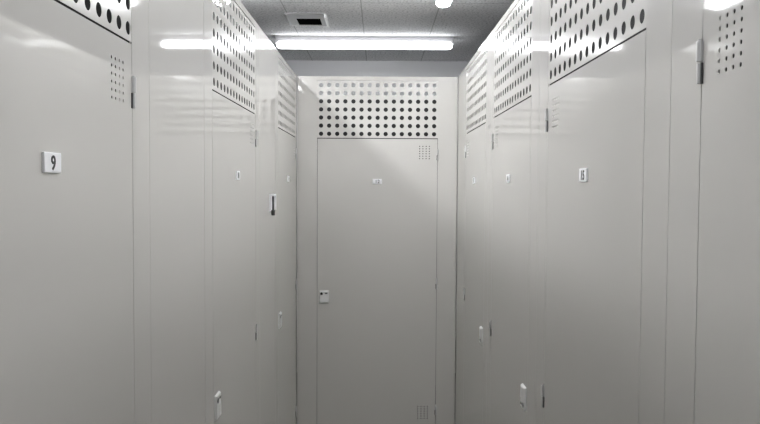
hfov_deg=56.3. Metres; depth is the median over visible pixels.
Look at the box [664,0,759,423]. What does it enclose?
locker
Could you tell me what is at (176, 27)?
blank panel
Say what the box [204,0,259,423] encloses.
locker
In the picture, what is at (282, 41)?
fluorescent light
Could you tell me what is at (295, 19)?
ceiling vent
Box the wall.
[280,60,484,360]
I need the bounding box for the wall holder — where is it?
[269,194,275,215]
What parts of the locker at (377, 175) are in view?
door, perforated panel, number plate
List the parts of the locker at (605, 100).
number plate, door, perforated panel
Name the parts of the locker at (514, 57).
number plate, door, perforated panel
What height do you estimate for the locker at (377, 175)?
2.268 m
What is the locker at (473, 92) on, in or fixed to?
on the floor
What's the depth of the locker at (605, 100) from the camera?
1.54 m
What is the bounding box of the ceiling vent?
[284,13,329,27]
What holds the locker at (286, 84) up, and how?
on the floor
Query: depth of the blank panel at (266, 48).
3.25 m
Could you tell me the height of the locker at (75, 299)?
2.268 m
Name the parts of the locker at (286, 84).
perforated panel, door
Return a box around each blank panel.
[148,0,204,423]
[259,27,275,423]
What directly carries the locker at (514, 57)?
on the floor
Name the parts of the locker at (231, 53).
perforated panel, door, number plate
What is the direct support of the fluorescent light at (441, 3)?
attached to the ceiling
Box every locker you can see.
[0,0,150,423]
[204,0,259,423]
[275,48,296,423]
[297,76,457,423]
[455,34,489,423]
[486,0,540,423]
[535,0,672,423]
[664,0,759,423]
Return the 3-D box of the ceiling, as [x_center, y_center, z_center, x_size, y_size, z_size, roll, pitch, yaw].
[0.003,-1.154,1.657,4.600,0.100,8.600,0,2,0]
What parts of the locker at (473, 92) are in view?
door, perforated panel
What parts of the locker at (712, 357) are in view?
frame, door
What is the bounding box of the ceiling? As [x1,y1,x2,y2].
[213,0,531,61]
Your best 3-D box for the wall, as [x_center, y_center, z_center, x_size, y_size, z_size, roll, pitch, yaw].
[-0.011,0.050,6.056,4.800,2.640,0.100,0,2,0]
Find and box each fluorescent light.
[275,35,453,49]
[436,0,451,7]

